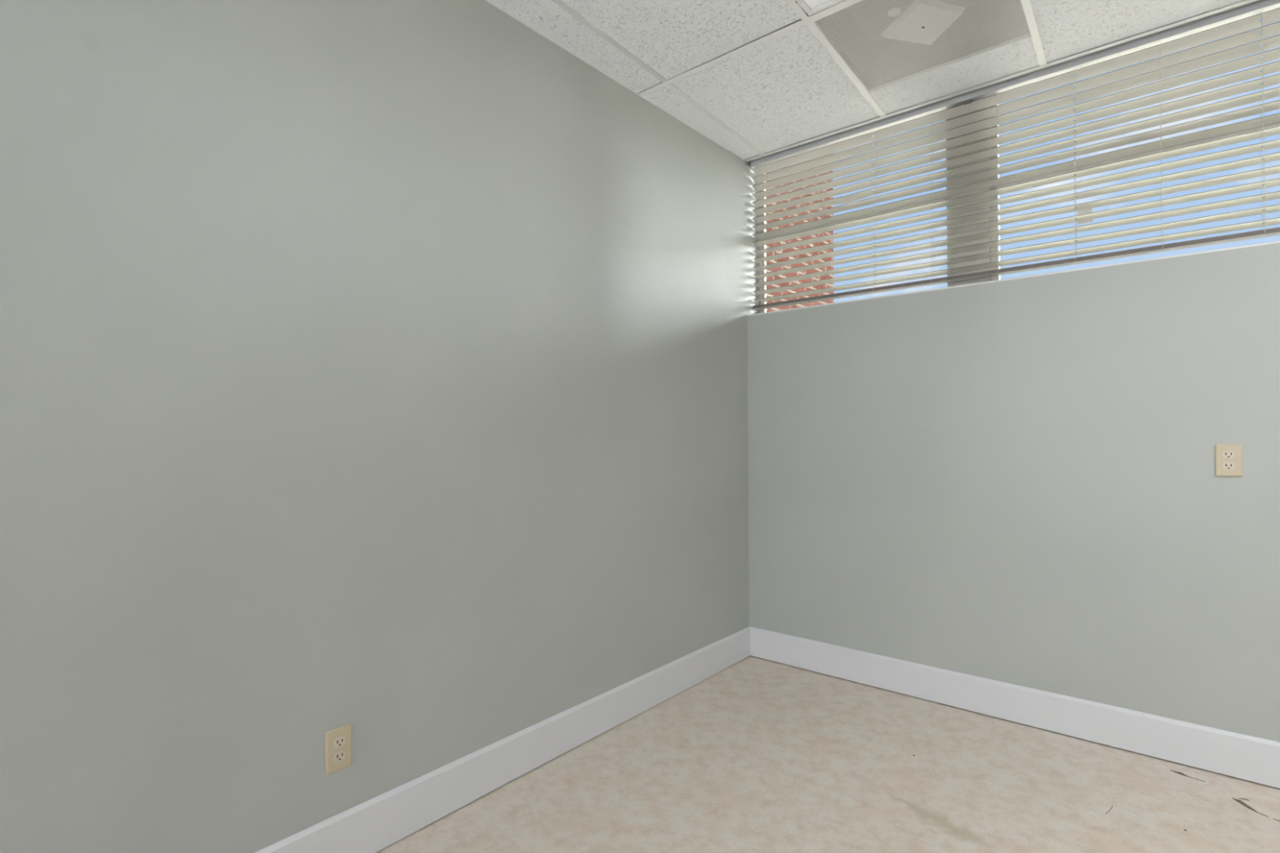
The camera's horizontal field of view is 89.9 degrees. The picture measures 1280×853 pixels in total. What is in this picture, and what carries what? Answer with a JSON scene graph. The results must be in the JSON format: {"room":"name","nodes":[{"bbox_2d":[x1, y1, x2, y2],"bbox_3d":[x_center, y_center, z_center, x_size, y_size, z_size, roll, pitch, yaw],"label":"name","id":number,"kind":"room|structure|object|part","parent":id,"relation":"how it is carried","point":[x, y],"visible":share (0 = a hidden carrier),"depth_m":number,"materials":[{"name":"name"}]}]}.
{"room":"empty office room","nodes":[
{"label":"empty office room","id":0,"kind":"room"},
{"bbox_2d":[0,0,833,852],"bbox_3d":[-1.708,-0.989,1.124,0.500,4.800,8.810,-1,-1,40],"label":"wall","id":1,"kind":"structure","parent":0,"point":[380,367],"depth_m":1.75,"materials":[{"name":"paint"}]},
{"bbox_2d":[325,723,351,775],"bbox_3d":[-0.822,0.882,1.752,0.008,0.116,0.071,-1,-1,40],"label":"wall outlet","id":2,"kind":"object","parent":1,"relation":"attached to","point":[338,740],"visible":1,"depth_m":1.75,"materials":[{"name":"beige plastic"}]},
{"bbox_2d":[333,750,346,763],"bbox_3d":[-0.820,0.902,1.751,0.003,0.027,0.034,-1,-1,40],"label":"receptacle","id":3,"kind":"object","parent":2,"relation":"attached to","point":[339,756],"depth_m":1.75,"materials":[{"name":"beige plastic"}]},
{"bbox_2d":[333,736,346,748],"bbox_3d":[-0.821,0.863,1.751,0.003,0.027,0.034,-1,-1,40],"label":"receptacle","id":4,"kind":"object","parent":2,"relation":"attached to","point":[339,742],"depth_m":1.75,"materials":[{"name":"beige plastic"}]},
{"bbox_2d":[253,626,750,852],"bbox_3d":[-1.826,1.128,0.552,0.014,0.152,7.472,-1,-1,40],"label":"baseboard","id":5,"kind":"structure","parent":1,"relation":"attached to","point":[372,825],"depth_m":2.14,"materials":[{"name":"white"}]},
{"bbox_2d":[485,0,744,159],"bbox_3d":[-1.849,-1.441,0.570,0.006,0.002,7.477,-1,-1,40],"label":"trim","id":6,"kind":"structure","parent":1,"relation":"attached to","point":[489,2],"depth_m":2.58,"materials":[{"name":"white metal"}]},
{"bbox_2d":[376,655,1279,852],"bbox_3d":[-0.183,1.244,-0.826,4.600,0.122,7.810,-1,-1,40],"label":"floor","id":7,"kind":"structure","parent":0,"point":[758,755],"depth_m":2.14,"materials":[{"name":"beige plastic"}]},
{"bbox_2d":[488,0,1243,159],"bbox_3d":[-0.198,-1.798,-0.797,4.600,0.673,7.810,-1,-1,40],"label":"ceiling","id":8,"kind":"structure","parent":0,"point":[780,83],"depth_m":2.47,"materials":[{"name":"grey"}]},
{"bbox_2d":[795,0,843,15],"bbox_3d":[0.431,-1.493,1.585,0.605,0.107,1.216,-1,-1,40],"label":"recessed light","id":9,"kind":"object","parent":8,"relation":"in","point":[810,6],"visible":1,"depth_m":2.18,"materials":[{"name":"white plastic"}]},
{"bbox_2d":[811,0,1031,93],"bbox_3d":[1.023,-1.539,2.319,0.627,0.205,0.616,-1,-1,40],"label":"ceiling vent","id":10,"kind":"object","parent":8,"relation":"in","point":[888,41],"visible":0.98,"depth_m":2.40,"materials":[{"name":"white metal"}]},
{"bbox_3d":[1.028,-1.456,2.311,0.218,0.016,0.218,0,-1,-13],"label":"deflector plate","id":11,"kind":"part","parent":10,"relation":"part of","materials":[{"name":"white metal"}]},
{"bbox_2d":[746,27,1279,742],"bbox_3d":[2.272,-0.399,2.116,4.300,3.200,0.160,-1,-1,40],"label":"wall","id":12,"kind":"structure","parent":0,"point":[1015,482],"depth_m":2.57,"materials":[{"name":"paint"}]},
{"bbox_2d":[758,117,954,313],"bbox_3d":[1.037,-1.093,3.220,0.999,0.977,0.052,-1,-1,40],"label":"window","id":13,"kind":"structure","parent":12,"relation":"in","point":[951,216],"depth_m":3.10,"materials":[{"name":"grey paint"}]},
{"bbox_2d":[952,106,991,285],"bbox_3d":[1.483,-1.099,2.862,0.145,0.977,0.042,-1,-1,40],"label":"trim","id":14,"kind":"structure","parent":12,"relation":"attached to","point":[986,209],"depth_m":2.84,"materials":[{"name":"grey paint"}]},
{"bbox_2d":[743,0,1257,161],"bbox_3d":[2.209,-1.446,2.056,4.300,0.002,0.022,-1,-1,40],"label":"trim","id":15,"kind":"structure","parent":12,"relation":"attached to","point":[1245,2],"depth_m":2.59,"materials":[{"name":"white metal"}]},
{"bbox_2d":[746,240,1279,315],"bbox_3d":[1.774,-0.611,2.537,3.000,0.008,0.161,-1,-1,40],"label":"trim","id":16,"kind":"structure","parent":12,"relation":"attached to","point":[1274,242],"depth_m":2.56,"materials":[{"name":"white paint"}]},
{"bbox_2d":[748,626,1279,788],"bbox_3d":[2.224,1.121,2.035,4.300,0.149,0.014,-1,-1,40],"label":"baseboard","id":17,"kind":"structure","parent":12,"relation":"attached to","point":[1237,755],"depth_m":2.54,"materials":[{"name":"white"}]},
{"bbox_2d":[989,104,1279,280],"bbox_3d":[2.239,-1.109,2.208,1.854,0.977,0.052,-1,-1,40],"label":"window","id":18,"kind":"structure","parent":12,"relation":"in","point":[1276,124],"depth_m":2.57,"materials":[{"name":"grey paint"}]},
{"bbox_3d":[2.248,-1.109,2.219,1.854,0.977,0.024,-1,-1,40],"label":"frame","id":19,"kind":"part","parent":18,"relation":"part of","materials":[{"name":"grey paint"}]},
{"bbox_2d":[751,0,1279,310],"bbox_3d":[1.738,-1.067,2.549,2.920,0.830,0.068,-1,-1,40],"label":"window blind","id":20,"kind":"object","parent":18,"relation":"attached to","point":[1245,17],"visible":1,"depth_m":2.62,"materials":[{"name":"white"}]},
{"bbox_3d":[0.645,-1.030,3.441,0.001,0.776,0.001,-1,-1,40],"label":"ladder cord","id":21,"kind":"part","parent":20,"relation":"part of","materials":[{"name":"white fabric"}]},
{"bbox_3d":[0.901,-1.033,3.226,0.001,0.776,0.001,-1,-1,40],"label":"ladder cord","id":22,"kind":"part","parent":20,"relation":"part of","materials":[{"name":"white fabric"}]},
{"bbox_3d":[1.106,-1.036,3.054,0.001,0.776,0.001,-1,-1,40],"label":"ladder cord","id":23,"kind":"part","parent":20,"relation":"part of","materials":[{"name":"white fabric"}]},
{"bbox_3d":[1.124,-1.039,3.074,0.002,0.770,0.001,0,-1,-5],"label":"lift cord","id":24,"kind":"part","parent":20,"relation":"part of","materials":[{"name":"white fabric"}]},
{"bbox_3d":[1.307,-1.038,2.884,0.001,0.776,0.001,-1,-1,40],"label":"ladder cord","id":25,"kind":"part","parent":20,"relation":"part of","materials":[{"name":"white fabric"}]},
{"bbox_3d":[1.511,-1.041,2.712,0.001,0.776,0.001,-1,-1,40],"label":"ladder cord","id":26,"kind":"part","parent":20,"relation":"part of","materials":[{"name":"white fabric"}]},
{"bbox_3d":[1.727,-0.660,2.529,2.920,0.015,0.001,-1,-1,40],"label":"rail","id":27,"kind":"part","parent":20,"relation":"part of","materials":[{"name":"grey metal"}]},
{"bbox_3d":[1.744,-0.660,2.549,2.920,0.018,0.051,-1,-1,40],"label":"rail","id":28,"kind":"part","parent":20,"relation":"part of","materials":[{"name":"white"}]},
{"bbox_3d":[1.719,-1.044,2.537,0.001,0.776,0.001,-1,-1,40],"label":"ladder cord","id":29,"kind":"part","parent":20,"relation":"part of","materials":[{"name":"white fabric"}]},
{"bbox_3d":[1.737,-1.047,2.557,0.002,0.770,0.002,-1,-1,40],"label":"lift cord","id":30,"kind":"part","parent":20,"relation":"part of","materials":[{"name":"white fabric"}]},
{"bbox_3d":[1.956,-1.046,2.409,0.001,0.776,0.001,-1,-1,40],"label":"ladder cord","id":31,"kind":"part","parent":20,"relation":"part of","materials":[{"name":"white fabric"}]},
{"bbox_3d":[1.923,-1.046,2.365,0.001,0.776,0.001,-1,-1,40],"label":"ladder cord","id":32,"kind":"part","parent":20,"relation":"part of","materials":[{"name":"white fabric"}]},
{"bbox_3d":[2.163,-1.049,2.234,0.001,0.776,0.001,-1,-1,40],"label":"ladder cord","id":33,"kind":"part","parent":20,"relation":"part of","materials":[{"name":"white fabric"}]},
{"bbox_3d":[2.149,-1.052,2.211,0.001,0.770,0.002,0,-1,-35],"label":"lift cord","id":34,"kind":"part","parent":20,"relation":"part of","materials":[{"name":"white fabric"}]},
{"bbox_3d":[2.131,-1.049,2.191,0.001,0.776,0.001,-1,-1,40],"label":"ladder cord","id":35,"kind":"part","parent":20,"relation":"part of","materials":[{"name":"white fabric"}]},
{"bbox_2d":[1077,208,1093,224],"bbox_3d":[1.799,-0.856,2.591,0.050,0.068,0.002,-1,-1,40],"label":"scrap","id":36,"kind":"object","parent":18,"relation":"attached to","point":[1086,211],"visible":0.36,"depth_m":2.59,"materials":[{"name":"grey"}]},
{"bbox_2d":[1214,444,1242,476],"bbox_3d":[2.028,0.117,2.209,0.070,0.110,0.008,-1,-1,40],"label":"wall outlet","id":37,"kind":"object","parent":12,"relation":"attached to","point":[1228,458],"visible":1,"depth_m":2.21,"materials":[{"name":"beige plastic"}]},
{"bbox_2d":[1222,451,1235,458],"bbox_3d":[2.027,0.098,2.207,0.034,0.027,0.003,-1,-1,40],"label":"receptacle","id":38,"kind":"object","parent":37,"relation":"attached to","point":[1225,455],"depth_m":2.21,"materials":[{"name":"beige plastic"}]},
{"bbox_2d":[1222,462,1235,470],"bbox_3d":[2.027,0.137,2.207,0.034,0.027,0.003,-1,-1,40],"label":"receptacle","id":39,"kind":"object","parent":37,"relation":"attached to","point":[1225,465],"depth_m":2.21,"materials":[{"name":"beige plastic"}]}
]}

